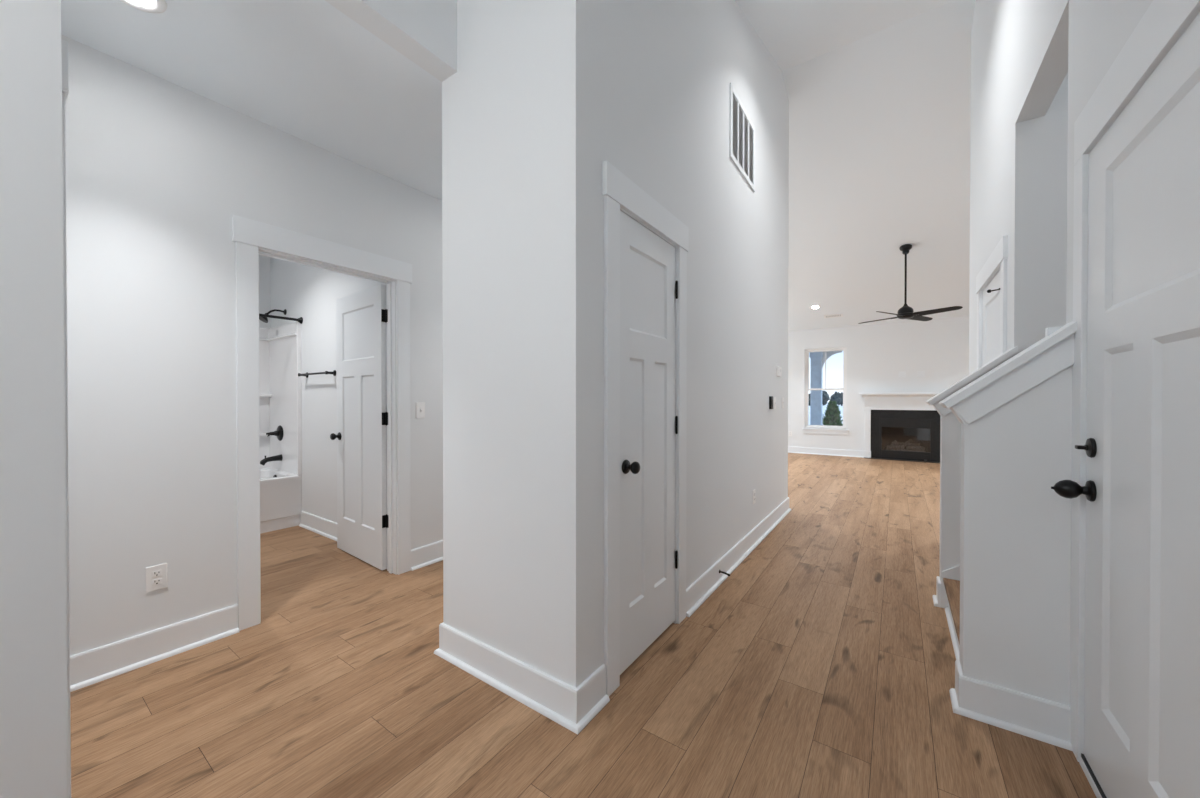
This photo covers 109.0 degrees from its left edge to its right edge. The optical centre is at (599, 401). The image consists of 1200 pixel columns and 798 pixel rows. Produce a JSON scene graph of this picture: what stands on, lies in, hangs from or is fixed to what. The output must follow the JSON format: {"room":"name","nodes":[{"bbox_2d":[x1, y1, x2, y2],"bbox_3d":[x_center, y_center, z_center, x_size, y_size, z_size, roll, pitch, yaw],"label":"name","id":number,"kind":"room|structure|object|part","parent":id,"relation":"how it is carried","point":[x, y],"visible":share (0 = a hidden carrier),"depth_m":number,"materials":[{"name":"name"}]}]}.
{"room":"house entry hallway","nodes":[
{"label":"house entry hallway","id":0,"kind":"room"},
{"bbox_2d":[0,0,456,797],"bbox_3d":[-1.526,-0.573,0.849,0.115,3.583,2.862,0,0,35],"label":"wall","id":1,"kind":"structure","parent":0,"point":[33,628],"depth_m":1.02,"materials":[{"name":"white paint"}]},
{"bbox_2d":[61,0,441,199],"bbox_3d":[-1.103,-1.586,2.589,1.183,0.100,3.016,0,0,35],"label":"ceiling","id":2,"kind":"structure","parent":0,"point":[305,70],"depth_m":1.97,"materials":[{"name":"white paint"}]},
{"bbox_2d":[120,0,166,12],"bbox_3d":[-1.738,-1.523,1.588,0.184,0.013,0.184,0,0,35],"label":"recessed light","id":3,"kind":"object","parent":2,"relation":"in","point":[150,6],"visible":1,"depth_m":1.64,"materials":[{"name":"white plastic"}]},
{"bbox_2d":[61,35,442,655],"bbox_3d":[-1.575,-0.166,2.856,0.115,2.743,2.901,0,0,35],"label":"wall","id":4,"kind":"structure","parent":0,"point":[158,170],"depth_m":2.05,"materials":[{"name":"white paint"}]},
{"bbox_2d":[70,604,238,691],"bbox_3d":[-2.091,1.141,1.991,0.032,0.140,0.646,0,0,35],"label":"baseboard","id":5,"kind":"structure","parent":4,"relation":"attached to","point":[89,667],"depth_m":1.99,"materials":[{"name":"white wood"}]},
{"bbox_2d":[146,563,166,591],"bbox_3d":[-2.087,0.827,2.015,0.009,0.116,0.072,0,0,35],"label":"wall outlet","id":6,"kind":"object","parent":4,"relation":"attached to","point":[156,576],"visible":1,"depth_m":2.01,"materials":[{"name":"white plastic"}]},
{"bbox_2d":[152,578,161,585],"bbox_3d":[-2.085,0.847,2.014,0.003,0.027,0.033,0,0,35],"label":"receptacle","id":7,"kind":"object","parent":6,"relation":"attached to","point":[155,581],"depth_m":2.01,"materials":[{"name":"white plastic"}]},
{"bbox_2d":[152,570,161,577],"bbox_3d":[-2.085,0.807,2.014,0.003,0.027,0.033,0,0,35],"label":"receptacle","id":8,"kind":"object","parent":6,"relation":"attached to","point":[155,573],"depth_m":2.01,"materials":[{"name":"white plastic"}]},
{"bbox_2d":[416,402,424,417],"bbox_3d":[-1.309,0.060,3.127,0.014,0.116,0.072,0,0,35],"label":"light switch","id":9,"kind":"object","parent":4,"relation":"attached to","point":[420,406],"visible":1,"depth_m":3.13,"materials":[{"name":"white plastic"}]},
{"bbox_2d":[411,540,442,570],"bbox_3d":[-0.593,1.132,3.242,1.068,0.140,1.163,0,0,35],"label":"baseboard","id":10,"kind":"structure","parent":4,"relation":"attached to","point":[423,556],"depth_m":3.16,"materials":[{"name":"white wood"}]},
{"bbox_3d":[-0.592,1.193,3.232,1.054,0.019,1.149,0,0,35],"label":"shoe molding","id":11,"kind":"part","parent":10,"relation":"part of","materials":[{"name":"white wood"}]},
{"bbox_2d":[259,255,270,328],"bbox_3d":[-4.015,-0.174,3.987,0.115,2.743,1.545,0,0,35],"label":"wall","id":12,"kind":"structure","parent":0,"point":[264,261],"depth_m":4.54,"materials":[{"name":"white paint"}]},
{"bbox_2d":[270,257,385,522],"bbox_3d":[-2.501,-0.174,3.946,2.650,2.743,0.115,0,0,35],"label":"wall","id":13,"kind":"structure","parent":0,"point":[309,293],"depth_m":3.96,"materials":[{"name":"white paint"}]},
{"bbox_2d":[259,309,286,322],"bbox_3d":[-3.272,-0.863,4.259,0.112,0.164,0.243,0,0,35],"label":"shower","id":14,"kind":"object","parent":13,"relation":"attached to","point":[264,319],"visible":0.79,"depth_m":4.23,"materials":[{"name":"black metal"}]},
{"bbox_3d":[-3.252,-0.897,4.289,0.019,0.067,0.153,0,0,35],"label":"arm","id":15,"kind":"part","parent":14,"relation":"part of","materials":[{"name":"black metal"}]},
{"bbox_2d":[259,313,302,323],"bbox_3d":[-3.327,-0.784,3.505,0.066,0.066,1.545,0,0,35],"label":"shower rod","id":16,"kind":"object","parent":13,"relation":"attached to","point":[300,320],"visible":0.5,"depth_m":4.01,"materials":[{"name":"black metal"}]},
{"bbox_3d":[-3.327,-0.784,3.505,0.025,0.025,1.537,0,0,35],"label":"rod","id":17,"kind":"part","parent":16,"relation":"part of","materials":[{"name":"black metal"}]},
{"bbox_2d":[298,370,335,377],"bbox_3d":[-2.576,-0.254,3.881,0.612,0.052,0.077,0,0,35],"label":"towel bar","id":18,"kind":"object","parent":13,"relation":"attached to","point":[306,374],"visible":1,"depth_m":3.79,"materials":[{"name":"black metal"}]},
{"bbox_3d":[-2.346,-0.253,3.722,0.052,0.052,0.077,0,0,35],"label":"post","id":19,"kind":"part","parent":18,"relation":"part of","materials":[{"name":"black metal"}]},
{"bbox_2d":[299,511,336,540],"bbox_3d":[-2.185,1.130,3.647,1.740,0.140,0.032,0,0,35],"label":"baseboard","id":20,"kind":"structure","parent":13,"relation":"attached to","point":[319,525],"depth_m":3.91,"materials":[{"name":"white wood"}]},
{"bbox_3d":[-2.189,1.190,3.642,1.740,0.019,0.018,0,0,35],"label":"shoe molding","id":21,"kind":"part","parent":20,"relation":"part of","materials":[{"name":"white wood"}]},
{"bbox_2d":[232,215,411,630],"bbox_3d":[-1.999,0.112,2.908,0.914,2.186,1.003,0,0,35],"label":"door","id":22,"kind":"structure","parent":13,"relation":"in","point":[373,436],"depth_m":3.00,"materials":[{"name":"white wood"}]},
{"bbox_3d":[-1.886,0.183,2.294,0.017,2.051,0.095,0,0,35],"label":"casing","id":23,"kind":"part","parent":22,"relation":"part of","materials":[{"name":"white wood"}]},
{"bbox_3d":[-1.633,-0.912,2.647,0.022,0.135,1.003,0,0,35],"label":"head casing","id":24,"kind":"part","parent":22,"relation":"part of","materials":[{"name":"white wood"}]},
{"bbox_3d":[-2.122,0.276,3.430,0.064,0.064,0.068,0,1,38],"label":"knob","id":25,"kind":"part","parent":22,"relation":"part of","materials":[{"name":"black metal"}]},
{"bbox_3d":[-1.493,0.178,3.092,0.017,2.051,0.095,0,0,35],"label":"casing","id":26,"kind":"part","parent":22,"relation":"part of","materials":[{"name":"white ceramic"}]},
{"bbox_3d":[-1.384,0.178,3.017,0.017,2.051,0.095,0,0,35],"label":"casing","id":27,"kind":"part","parent":22,"relation":"part of","materials":[{"name":"white wood"}]},
{"bbox_2d":[442,0,552,676],"bbox_3d":[-0.438,-0.580,1.906,0.697,3.583,0.115,0,0,35],"label":"wall","id":28,"kind":"structure","parent":0,"point":[497,264],"depth_m":1.83,"materials":[{"name":"white paint"}]},
{"bbox_2d":[70,453,1096,797],"bbox_3d":[1.557,1.255,4.357,8.800,0.120,12.120,0,0,35],"label":"floor","id":29,"kind":"structure","parent":0,"point":[822,665],"depth_m":1.71,"materials":[{"name":"brown wood"}]},
{"bbox_2d":[259,321,301,533],"bbox_3d":[-3.650,0.211,3.736,0.775,1.975,1.545,0,0,35],"label":"bathtub","id":30,"kind":"object","parent":29,"relation":"on","point":[280,355],"visible":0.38,"depth_m":4.26,"materials":[{"name":"white plastic"}]},
{"bbox_2d":[260,394,271,396],"bbox_3d":[-3.775,-0.066,4.127,0.080,0.035,1.002,0,0,35],"label":"shelf","id":31,"kind":"object","parent":30,"relation":"attached to","point":[261,395],"depth_m":4.47,"materials":[{"name":"white plastic"}]},
{"bbox_2d":[260,454,282,465],"bbox_3d":[-3.319,0.585,4.308,0.068,0.099,0.189,0,0,35],"label":"tub spout","id":32,"kind":"object","parent":30,"relation":"attached to","point":[265,460],"visible":0.96,"depth_m":4.30,"materials":[{"name":"black metal"}]},
{"bbox_2d":[266,425,282,440],"bbox_3d":[-3.316,0.320,4.345,0.160,0.160,0.122,0,0,35],"label":"shower valve","id":33,"kind":"object","parent":30,"relation":"attached to","point":[279,432],"visible":1,"depth_m":4.35,"materials":[{"name":"black metal"}]},
{"bbox_3d":[-3.332,0.322,4.355,0.110,0.061,0.080,0,1,-42],"label":"lever","id":34,"kind":"part","parent":33,"relation":"part of","materials":[{"name":"black metal"}]},
{"bbox_3d":[-3.652,-0.033,3.736,0.770,1.487,1.545,0,0,35],"label":"surround panel","id":35,"kind":"part","parent":30,"relation":"part of","materials":[{"name":"white plastic"}]},
{"bbox_2d":[260,468,301,533],"bbox_3d":[-3.652,0.955,3.743,0.770,0.488,1.545,0,0,35],"label":"tub","id":36,"kind":"object","parent":30,"relation":"in","point":[281,495],"depth_m":4.04,"materials":[{"name":"white ceramic"}]},
{"bbox_2d":[434,623,609,734],"bbox_3d":[0.029,1.138,2.489,0.876,0.140,1.650,0,0,35],"label":"baseboard","id":37,"kind":"structure","parent":29,"relation":"on","point":[573,708],"depth_m":1.73,"materials":[{"name":"white wood"}]},
{"bbox_2d":[859,392,939,462],"bbox_3d":[6.159,0.490,8.632,1.580,1.350,0.540,0,0,35],"label":"fireplace","id":38,"kind":"object","parent":29,"relation":"on","point":[898,426],"visible":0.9,"depth_m":8.63,"materials":[{"name":"white metal"}]},
{"bbox_2d":[859,392,939,394],"bbox_3d":[6.059,-0.165,8.483,1.580,0.038,0.190,0,0,35],"label":"mantel shelf","id":39,"kind":"object","parent":38,"relation":"attached to","point":[927,393],"depth_m":8.44,"materials":[{"name":"white wood"}]},
{"bbox_3d":[6.072,-0.123,8.502,1.470,0.047,0.145,0,0,35],"label":"bed molding","id":40,"kind":"part","parent":38,"relation":"part of","materials":[{"name":"white wood"}]},
{"bbox_3d":[6.091,0.742,8.536,0.870,0.823,0.038,0,0,35],"label":"firebox frame","id":41,"kind":"part","parent":38,"relation":"part of","materials":[{"name":"black metal"}]},
{"bbox_2d":[942,565,959,660],"bbox_3d":[2.718,0.396,1.494,2.325,1.638,0.948,0,0,35],"label":"staircase","id":42,"kind":"structure","parent":29,"relation":"on","point":[951,577],"depth_m":2.28,"materials":[{"name":"white wood"}]},
{"bbox_3d":[1.766,1.201,2.130,0.017,0.018,0.860,0,0,35],"label":"shoe molding","id":43,"kind":"part","parent":42,"relation":"part of","materials":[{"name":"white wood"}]},
{"bbox_2d":[552,0,788,687],"bbox_3d":[0.943,-1.094,3.180,0.115,4.594,3.788,0,0,35],"label":"wall","id":44,"kind":"structure","parent":0,"point":[641,87],"depth_m":2.46,"materials":[{"name":"white paint"}]},
{"bbox_2d":[602,160,688,695],"bbox_3d":[0.224,0.117,2.095,0.180,2.186,0.825,0,0,35],"label":"door","id":45,"kind":"structure","parent":44,"relation":"in","point":[646,247],"depth_m":2.03,"materials":[{"name":"white wood"}]},
{"bbox_3d":[0.051,0.187,1.788,0.017,2.051,0.095,0,0,35],"label":"casing","id":46,"kind":"part","parent":45,"relation":"part of","materials":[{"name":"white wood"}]},
{"bbox_3d":[0.140,0.287,1.878,0.068,0.064,0.064,0,0,35],"label":"knob","id":47,"kind":"part","parent":45,"relation":"part of","materials":[{"name":"black metal"}]},
{"bbox_3d":[0.253,-0.908,2.067,0.022,0.135,0.825,0,0,35],"label":"head casing","id":48,"kind":"part","parent":45,"relation":"part of","materials":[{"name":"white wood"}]},
{"bbox_3d":[0.451,0.183,2.364,0.017,2.051,0.095,0,0,35],"label":"casing","id":49,"kind":"part","parent":45,"relation":"part of","materials":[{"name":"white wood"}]},
{"bbox_2d":[686,497,790,616],"bbox_3d":[-0.182,1.123,4.598,3.627,0.140,2.830,0,0,35],"label":"baseboard","id":50,"kind":"structure","parent":44,"relation":"attached to","point":[710,580],"depth_m":3.04,"materials":[{"name":"white wood"}]},
{"bbox_2d":[729,83,754,191],"bbox_3d":[1.103,-2.003,3.292,0.012,0.524,0.630,0,0,35],"label":"air vent","id":51,"kind":"object","parent":44,"relation":"in","point":[741,127],"visible":1,"depth_m":3.27,"materials":[{"name":"white metal"}]},
{"bbox_2d":[753,489,755,503],"bbox_3d":[1.295,0.795,3.591,0.009,0.116,0.072,0,0,35],"label":"wall outlet","id":52,"kind":"object","parent":44,"relation":"attached to","point":[754,490],"visible":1,"depth_m":3.59,"materials":[{"name":"white plastic"}]},
{"bbox_2d":[769,396,772,408],"bbox_3d":[1.615,0.007,4.034,0.025,0.120,0.070,0,0,35],"label":"wall control","id":53,"kind":"object","parent":44,"relation":"attached to","point":[770,397],"visible":1,"depth_m":4.01,"materials":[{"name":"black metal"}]},
{"bbox_2d":[776,366,781,376],"bbox_3d":[1.796,-0.305,4.290,0.027,0.096,0.120,0,0,35],"label":"thermostat","id":54,"kind":"object","parent":44,"relation":"attached to","point":[779,369],"visible":1,"depth_m":4.25,"materials":[{"name":"white plastic"}]},
{"bbox_2d":[735,0,975,330],"bbox_3d":[1.966,-2.514,4.044,8.030,2.007,12.355,0,0,35],"label":"ceiling","id":55,"kind":"structure","parent":0,"point":[879,91],"depth_m":5.09,"materials":[{"name":"white paint"}]},
{"bbox_2d":[810,305,819,308],"bbox_3d":[4.328,-1.908,8.602,0.184,0.063,0.176,0,1,40],"label":"recessed light","id":56,"kind":"object","parent":55,"relation":"attached to","point":[812,306],"visible":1,"depth_m":8.59,"materials":[{"name":"white plastic"}]},
{"bbox_2d":[824,314,842,317],"bbox_3d":[4.803,-1.770,8.813,0.340,0.047,0.126,0,0,35],"label":"ceiling register","id":57,"kind":"object","parent":55,"relation":"attached to","point":[832,315],"visible":1,"depth_m":8.81,"materials":[{"name":"white plastic"}]},
{"bbox_2d":[858,244,962,323],"bbox_3d":[4.659,-1.827,6.525,1.034,1.111,1.034,0,0,18],"label":"ceiling fan","id":58,"kind":"object","parent":55,"relation":"hanging from","point":[905,312],"visible":1,"depth_m":6.47,"materials":[{"name":"black metal"}]},
{"bbox_3d":[4.466,-1.315,6.901,0.141,0.044,0.590,0,0,-27],"label":"blade","id":59,"kind":"part","parent":58,"relation":"part of","materials":[{"name":"black"}]},
{"bbox_3d":[5.032,-1.313,6.721,0.590,0.044,0.141,0,0,-27],"label":"blade","id":60,"kind":"part","parent":58,"relation":"part of","materials":[{"name":"black wood"}]},
{"bbox_3d":[4.853,-1.309,6.155,0.141,0.044,0.590,0,0,-27],"label":"blade","id":61,"kind":"part","parent":58,"relation":"part of","materials":[{"name":"black"}]},
{"bbox_2d":[788,316,968,450],"bbox_3d":[5.455,-0.225,9.088,7.800,2.772,0.115,0,0,35],"label":"wall","id":62,"kind":"structure","parent":0,"point":[876,353],"depth_m":8.84,"materials":[{"name":"white paint"}]},
{"bbox_2d":[802,347,848,434],"bbox_3d":[4.954,-0.246,9.409,0.910,1.880,0.141,0,0,35],"label":"window","id":63,"kind":"structure","parent":62,"relation":"in","point":[822,429],"depth_m":9.41,"materials":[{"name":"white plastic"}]},
{"bbox_3d":[4.935,0.602,9.388,0.910,0.025,0.075,0,0,35],"label":"sill","id":64,"kind":"part","parent":63,"relation":"part of","materials":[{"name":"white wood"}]},
{"bbox_3d":[4.981,-0.704,9.445,0.744,0.887,0.022,0,0,35],"label":"sash","id":65,"kind":"part","parent":63,"relation":"part of","materials":[{"name":"white plastic"}]},
{"bbox_3d":[4.967,0.125,9.431,0.744,0.852,0.022,0,0,35],"label":"sash","id":66,"kind":"part","parent":63,"relation":"part of","materials":[{"name":"white plastic"}]},
{"bbox_2d":[788,446,863,457],"bbox_3d":[3.880,1.085,10.101,4.028,0.140,0.032,0,0,35],"label":"baseboard","id":67,"kind":"structure","parent":62,"relation":"attached to","point":[804,450],"depth_m":9.36,"materials":[{"name":"white wood"}]},
{"bbox_3d":[3.876,1.145,10.095,4.028,0.019,0.018,0,0,35],"label":"shoe molding","id":68,"kind":"part","parent":67,"relation":"part of","materials":[{"name":"white wood"}]},
{"bbox_2d":[926,346,1017,607],"bbox_3d":[2.136,0.452,2.486,0.382,1.511,0.207,0,0,35],"label":"wall","id":69,"kind":"structure","parent":0,"point":[950,426],"depth_m":2.48,"materials":[{"name":"white paint"}]},
{"bbox_2d":[932,576,940,606],"bbox_3d":[2.183,1.137,2.527,0.391,0.140,0.150,0,0,20],"label":"baseboard","id":70,"kind":"structure","parent":69,"relation":"attached to","point":[936,598],"depth_m":2.54,"materials":[{"name":"white wood"}]},
{"bbox_3d":[2.177,1.198,2.531,0.378,0.019,0.147,0,0,20],"label":"shoe molding","id":71,"kind":"part","parent":70,"relation":"part of","materials":[{"name":"white wood"}]},
{"bbox_2d":[939,321,1076,705],"bbox_3d":[1.557,0.458,1.652,0.382,1.511,0.207,0,0,35],"label":"wall","id":72,"kind":"structure","parent":0,"point":[1015,419],"depth_m":1.58,"materials":[{"name":"white paint"}]},
{"bbox_2d":[949,660,1071,750],"bbox_3d":[1.554,1.144,1.640,0.323,0.140,0.147,0,0,35],"label":"baseboard","id":73,"kind":"structure","parent":72,"relation":"attached to","point":[1038,718],"depth_m":1.59,"materials":[{"name":"white wood"}]},
{"bbox_3d":[1.554,1.204,1.640,0.323,0.019,0.147,0,0,35],"label":"shoe molding","id":74,"kind":"part","parent":73,"relation":"part of","materials":[{"name":"white wood"}]},
{"bbox_2d":[1045,326,1063,336],"bbox_3d":[1.733,-0.235,1.620,0.062,0.097,0.032,0,0,35],"label":"trim","id":75,"kind":"structure","parent":72,"relation":"attached to","point":[1049,330],"depth_m":1.62,"materials":[{"name":"white wood"}]},
{"bbox_2d":[1043,72,1067,337],"bbox_3d":[3.506,-0.686,1.588,2.655,3.800,0.115,0,0,35],"label":"wall","id":76,"kind":"structure","parent":0,"point":[1056,117],"depth_m":2.27,"materials":[{"name":"white paint"}]},
{"bbox_2d":[969,0,1152,373],"bbox_3d":[1.466,-1.079,1.075,0.115,4.594,6.650,0,0,35],"label":"wall","id":77,"kind":"structure","parent":0,"point":[1023,51],"depth_m":2.33,"materials":[{"name":"white paint"}]},
{"bbox_2d":[976,235,1007,368],"bbox_3d":[2.703,0.112,2.927,0.185,2.186,1.044,0,0,35],"label":"door","id":78,"kind":"structure","parent":77,"relation":"in","point":[991,281],"depth_m":2.90,"materials":[{"name":"white wood"}]},
{"bbox_3d":[2.940,0.176,3.323,0.017,2.051,0.095,0,0,35],"label":"casing","id":79,"kind":"part","parent":78,"relation":"part of","materials":[{"name":"white wood"}]},
{"bbox_3d":[2.675,-0.914,2.939,0.022,0.135,1.044,0,0,35],"label":"head casing","id":80,"kind":"part","parent":78,"relation":"part of","materials":[{"name":"white wood"}]},
{"bbox_3d":[2.415,0.182,2.567,0.017,2.051,0.095,0,0,35],"label":"casing","id":81,"kind":"part","parent":78,"relation":"part of","materials":[{"name":"white wood"}]},
{"bbox_2d":[1051,0,1199,797],"bbox_3d":[1.365,0.122,1.039,0.214,2.192,1.106,0,0,35],"label":"door","id":82,"kind":"structure","parent":77,"relation":"in","point":[1133,490],"depth_m":1.12,"materials":[{"name":"white wood"}]},
{"bbox_3d":[1.544,0.286,1.402,0.095,0.068,0.068,0,0,35],"label":"knob","id":83,"kind":"part","parent":82,"relation":"part of","materials":[{"name":"black metal"}]},
{"bbox_3d":[1.647,0.194,1.466,0.024,2.042,0.084,0,0,35],"label":"casing","id":84,"kind":"part","parent":82,"relation":"part of","materials":[{"name":"white wood"}]},
{"bbox_3d":[1.355,-0.899,1.038,0.024,0.150,1.106,0,0,35],"label":"head casing","id":85,"kind":"part","parent":82,"relation":"part of","materials":[{"name":"white wood"}]},
{"bbox_3d":[-1.883,-0.156,1.374,1.068,2.743,0.115,0,0,35],"label":"wall","id":86,"kind":"structure","parent":0,"visible":0},
{"bbox_2d":[61,39,70,797],"bbox_3d":[-1.847,0.122,1.365,0.918,2.186,0.137,0,0,35],"label":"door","id":87,"kind":"structure","parent":86,"relation":"in","point":[64,44],"depth_m":1.16,"materials":[{"name":"white wood"}]},
{"bbox_3d":[-1.814,-0.903,1.405,0.918,0.135,0.022,0,0,35],"label":"head casing","id":88,"kind":"part","parent":87,"relation":"part of","materials":[{"name":"white wood"}]},
{"label":"outside","id":89,"kind":"structure","parent":0,"visible":0},
{"bbox_2d":[809,402,842,424],"bbox_3d":[78.082,0.964,112.532,240.000,0.150,246.080,0,0,35],"label":"ground","id":90,"kind":"structure","parent":89,"point":[824,406],"depth_m":62.35,"materials":[{"name":"white snow"}]},
{"bbox_2d":[822,391,829,405],"bbox_3d":[55.970,-0.962,107.143,2.706,3.777,2.882,0,0,35],"label":"tree","id":91,"kind":"object","parent":90,"relation":"on","point":[825,396],"visible":0.6,"depth_m":106.30,"materials":[{"name":"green plant"}]},
{"bbox_2d":[822,400,842,425],"bbox_3d":[7.312,0.762,13.440,0.900,1.638,0.844,0,0,35],"label":"conifer","id":92,"kind":"object","parent":90,"relation":"on","point":[831,418],"visible":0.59,"depth_m":13.33,"materials":[{"name":"green plant"}]},
{"bbox_2d":[830,392,839,404],"bbox_3d":[60.144,-0.850,109.093,2.804,3.624,2.653,0,0,35],"label":"tree","id":93,"kind":"object","parent":90,"relation":"on","point":[832,398],"visible":0.37,"depth_m":108.60,"materials":[{"name":"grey plant"}]},
{"bbox_2d":[835,392,842,405],"bbox_3d":[57.324,-0.718,101.403,2.809,3.369,2.624,0,0,35],"label":"tree","id":94,"kind":"object","parent":90,"relation":"on","point":[839,397],"visible":0.62,"depth_m":101.01,"materials":[{"name":"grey plant"}]},
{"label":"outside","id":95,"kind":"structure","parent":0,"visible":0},
{"bbox_3d":[7.001,1.380,10.099,16.000,0.150,3.280,0,0,35],"label":"floor","id":96,"kind":"structure","parent":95,"visible":0},
{"bbox_2d":[809,351,841,424],"bbox_3d":[5.851,-0.013,11.094,0.735,2.620,0.300,0,0,35],"label":"porch post","id":97,"kind":"object","parent":96,"relation":"on","point":[817,358],"visible":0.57,"depth_m":11.10,"materials":[{"name":"paint"}]}
]}

